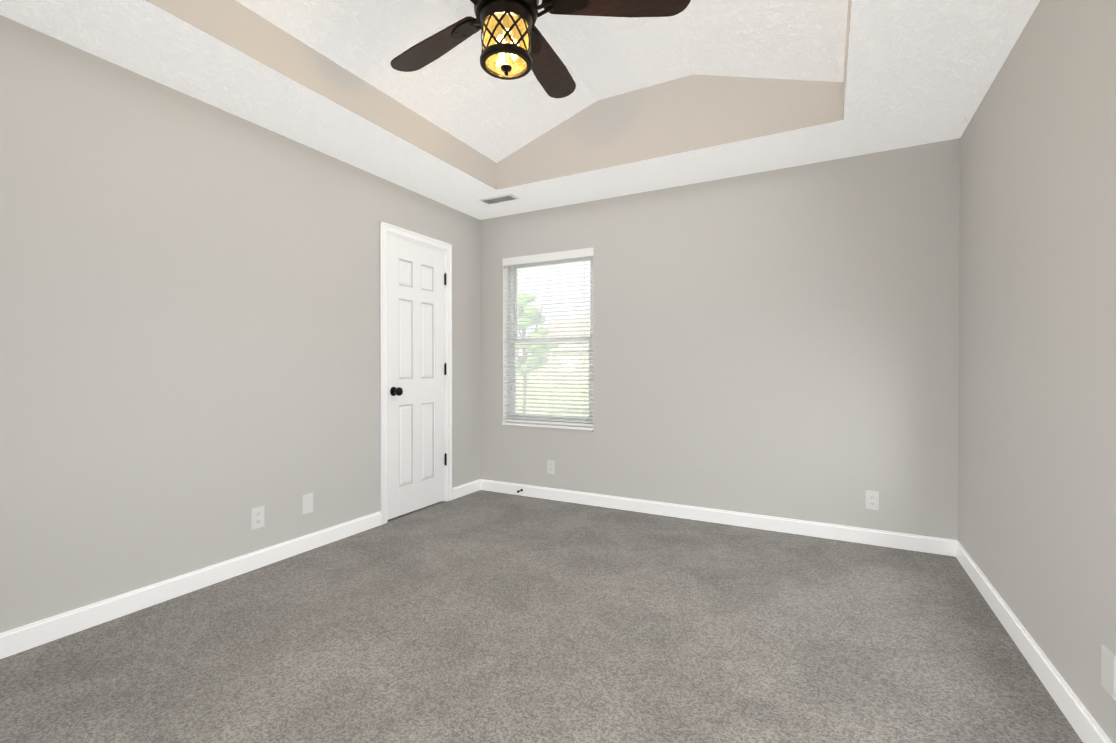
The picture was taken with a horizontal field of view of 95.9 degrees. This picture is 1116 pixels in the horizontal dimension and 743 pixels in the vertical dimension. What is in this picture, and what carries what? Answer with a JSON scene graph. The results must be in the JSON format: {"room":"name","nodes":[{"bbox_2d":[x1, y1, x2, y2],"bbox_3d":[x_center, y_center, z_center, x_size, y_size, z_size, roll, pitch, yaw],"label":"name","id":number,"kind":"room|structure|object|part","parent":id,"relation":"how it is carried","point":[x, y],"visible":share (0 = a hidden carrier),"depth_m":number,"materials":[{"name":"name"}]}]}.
{"room":"empty bedroom","nodes":[
{"label":"empty bedroom","id":0,"kind":"room"},
{"bbox_2d":[0,15,479,632],"bbox_3d":[-1.757,-0.450,2.691,0.150,3.250,4.520,0,0,28],"label":"wall","id":1,"kind":"structure","parent":0,"point":[188,333],"depth_m":2.39,"materials":[{"name":"grey paint"}]},
{"bbox_2d":[0,479,480,658],"bbox_3d":[-1.685,1.027,2.663,0.013,0.095,4.220,0,0,28],"label":"baseboard","id":2,"kind":"structure","parent":1,"relation":"attached to","point":[30,636],"depth_m":2.38,"materials":[{"name":"white wood"}]},
{"bbox_2d":[251,506,264,529],"bbox_3d":[-1.641,0.799,2.751,0.007,0.115,0.070,0,0,28],"label":"outlet","id":3,"kind":"object","parent":1,"relation":"attached to","point":[257,517],"visible":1,"depth_m":2.75,"materials":[{"name":"white plastic"}]},
{"bbox_2d":[302,493,312,514],"bbox_3d":[-1.500,0.792,3.016,0.006,0.115,0.070,0,0,28],"label":"outlet","id":4,"kind":"object","parent":1,"relation":"attached to","point":[307,503],"visible":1,"depth_m":3.01,"materials":[{"name":"white plastic"}]},
{"bbox_2d":[379,221,451,524],"bbox_3d":[-1.124,0.010,3.864,0.167,2.112,0.750,0,0,28],"label":"door frame","id":5,"kind":"structure","parent":1,"relation":"attached to","point":[384,228],"depth_m":3.72,"materials":[{"name":"white wood"}]},
{"bbox_2d":[387,234,446,519],"bbox_3d":[-1.050,0.039,3.831,0.110,2.032,0.620,0,0,28],"label":"door","id":6,"kind":"structure","parent":1,"relation":"in","point":[415,376],"depth_m":3.81,"materials":[{"name":"white wood"}]},
{"bbox_3d":[-1.151,0.143,3.604,0.075,0.066,0.066,0,0,28],"label":"knob","id":7,"kind":"part","parent":6,"relation":"part of","materials":[{"name":"black metal"}]},
{"bbox_3d":[-0.928,-0.019,4.109,0.040,1.570,0.013,0,0,28],"label":"door hinges","id":8,"kind":"part","parent":6,"relation":"part of","materials":[{"name":"black metal"}]},
{"bbox_2d":[0,0,1039,219],"bbox_3d":[-0.182,-1.379,1.845,3.420,0.080,4.220,0,0,28],"label":"ceiling","id":9,"kind":"structure","parent":0,"point":[920,72],"depth_m":2.44,"materials":[{"name":"white paint"}]},
{"bbox_2d":[146,0,851,189],"bbox_3d":[-0.195,-1.569,1.851,2.370,0.460,3.220,0,0,28],"label":"tray","id":10,"kind":"object","parent":9,"relation":"attached to","point":[685,114],"visible":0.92,"depth_m":2.99,"materials":[{"name":"grey paint"}]},
{"bbox_2d":[479,194,519,204],"bbox_3d":[-0.462,-1.348,3.955,0.300,0.012,0.130,0,0,28],"label":"ceiling vent","id":11,"kind":"object","parent":9,"relation":"in","point":[500,199],"visible":1,"depth_m":3.94,"materials":[{"name":"white plastic"}]},
{"bbox_2d":[0,490,1082,742],"bbox_3d":[-0.182,1.140,1.863,3.720,0.120,4.520,0,0,28],"label":"floor","id":12,"kind":"structure","parent":0,"point":[482,616],"depth_m":1.96,"materials":[{"name":"carpet"}]},
{"bbox_2d":[235,0,847,162],"bbox_3d":[-0.195,-1.691,1.850,2.290,0.316,3.160,0,0,28],"label":"ceiling","id":13,"kind":"structure","parent":0,"point":[459,93],"depth_m":2.67,"materials":[{"name":"white paint"}]},
{"bbox_2d":[390,0,690,97],"bbox_3d":[-0.199,-1.444,1.890,1.279,0.711,1.273,0,0,28],"label":"ceiling fan","id":14,"kind":"object","parent":13,"relation":"hanging from","point":[515,44],"visible":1,"depth_m":1.87,"materials":[{"name":"brown wood"}]},
{"bbox_3d":[-0.190,-1.200,1.851,0.164,0.144,0.164,0,0,28],"label":"lantern glass","id":15,"kind":"part","parent":14,"relation":"part of","materials":[{"name":"yellow glass"}]},
{"bbox_2d":[480,138,959,539],"bbox_3d":[0.846,-0.458,3.780,3.420,3.250,0.150,0,0,28],"label":"wall","id":16,"kind":"structure","parent":0,"point":[783,343],"depth_m":3.39,"materials":[{"name":"grey paint"}]},
{"bbox_2d":[502,266,592,429],"bbox_3d":[-0.087,-0.260,4.224,0.864,1.452,0.086,0,0,28],"label":"window frame","id":17,"kind":"structure","parent":16,"relation":"attached to","point":[506,377],"depth_m":4.41,"materials":[{"name":"white wood"}]},
{"bbox_2d":[508,256,592,426],"bbox_3d":[-0.052,-0.262,4.291,0.861,1.446,0.065,0,0,28],"label":"window","id":18,"kind":"structure","parent":16,"relation":"in","point":[536,264],"depth_m":4.32,"materials":[{"name":"clear glass"}]},
{"bbox_2d":[502,247,592,426],"bbox_3d":[-0.091,-0.273,4.218,0.861,1.422,0.060,0,0,28],"label":"window blinds","id":19,"kind":"object","parent":18,"relation":"attached to","point":[561,255],"visible":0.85,"depth_m":4.19,"materials":[{"name":"white plastic"}]},
{"bbox_2d":[547,460,554,474],"bbox_3d":[-0.059,0.797,4.182,0.070,0.115,0.007,0,0,28],"label":"outlet","id":20,"kind":"object","parent":16,"relation":"attached to","point":[550,466],"visible":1,"depth_m":4.18,"materials":[{"name":"white plastic"}]},
{"bbox_2d":[480,479,956,556],"bbox_3d":[0.808,1.020,3.718,3.420,0.095,0.013,0,0,28],"label":"baseboard","id":21,"kind":"structure","parent":16,"relation":"attached to","point":[928,544],"depth_m":3.46,"materials":[{"name":"white wood"}]},
{"bbox_2d":[865,490,878,509],"bbox_3d":[1.944,0.797,3.114,0.070,0.115,0.007,0,0,28],"label":"outlet","id":22,"kind":"object","parent":16,"relation":"attached to","point":[872,500],"visible":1,"depth_m":3.11,"materials":[{"name":"white plastic"}]},
{"bbox_2d":[958,0,1115,742],"bbox_3d":[1.394,-0.439,1.012,0.150,3.250,4.520,0,0,28],"label":"wall","id":23,"kind":"structure","parent":0,"point":[1037,421],"depth_m":1.75,"materials":[{"name":"grey paint"}]},
{"bbox_2d":[955,540,1111,742],"bbox_3d":[1.322,1.039,1.060,0.013,0.095,4.220,0,0,28],"label":"baseboard","id":24,"kind":"structure","parent":23,"relation":"attached to","point":[1087,728],"depth_m":1.77,"materials":[{"name":"white wood"}]},
{"bbox_2d":[1101,644,1115,699],"bbox_3d":[1.485,0.809,1.357,0.006,0.115,0.070,0,0,28],"label":"outlet","id":25,"kind":"object","parent":23,"relation":"attached to","point":[1108,670],"visible":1,"depth_m":1.35,"materials":[{"name":"white plastic"}]},
{"label":"outside","id":26,"kind":"structure","parent":0,"visible":0},
{"bbox_2d":[517,374,588,415],"bbox_3d":[11.542,1.244,63.988,120.000,0.200,116.130,0,0,28],"label":"ground","id":27,"kind":"structure","parent":26,"point":[543,393],"depth_m":26.26,"materials":[{"name":"green plant"}]},
{"bbox_2d":[517,292,558,412],"bbox_3d":[-1.132,-0.599,16.747,2.340,4.154,2.261,0,0,28],"label":"tree","id":28,"kind":"object","parent":27,"relation":"on","point":[538,318],"depth_m":16.27,"materials":[{"name":"green plant"}]},
{"bbox_2d":[526,319,589,385],"bbox_3d":[7.892,-1.960,46.703,19.100,6.450,10.930,0,0,28],"label":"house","id":29,"kind":"structure","parent":27,"relation":"on","point":[566,345],"depth_m":45.32,"materials":[{"name":"white"}]}
]}

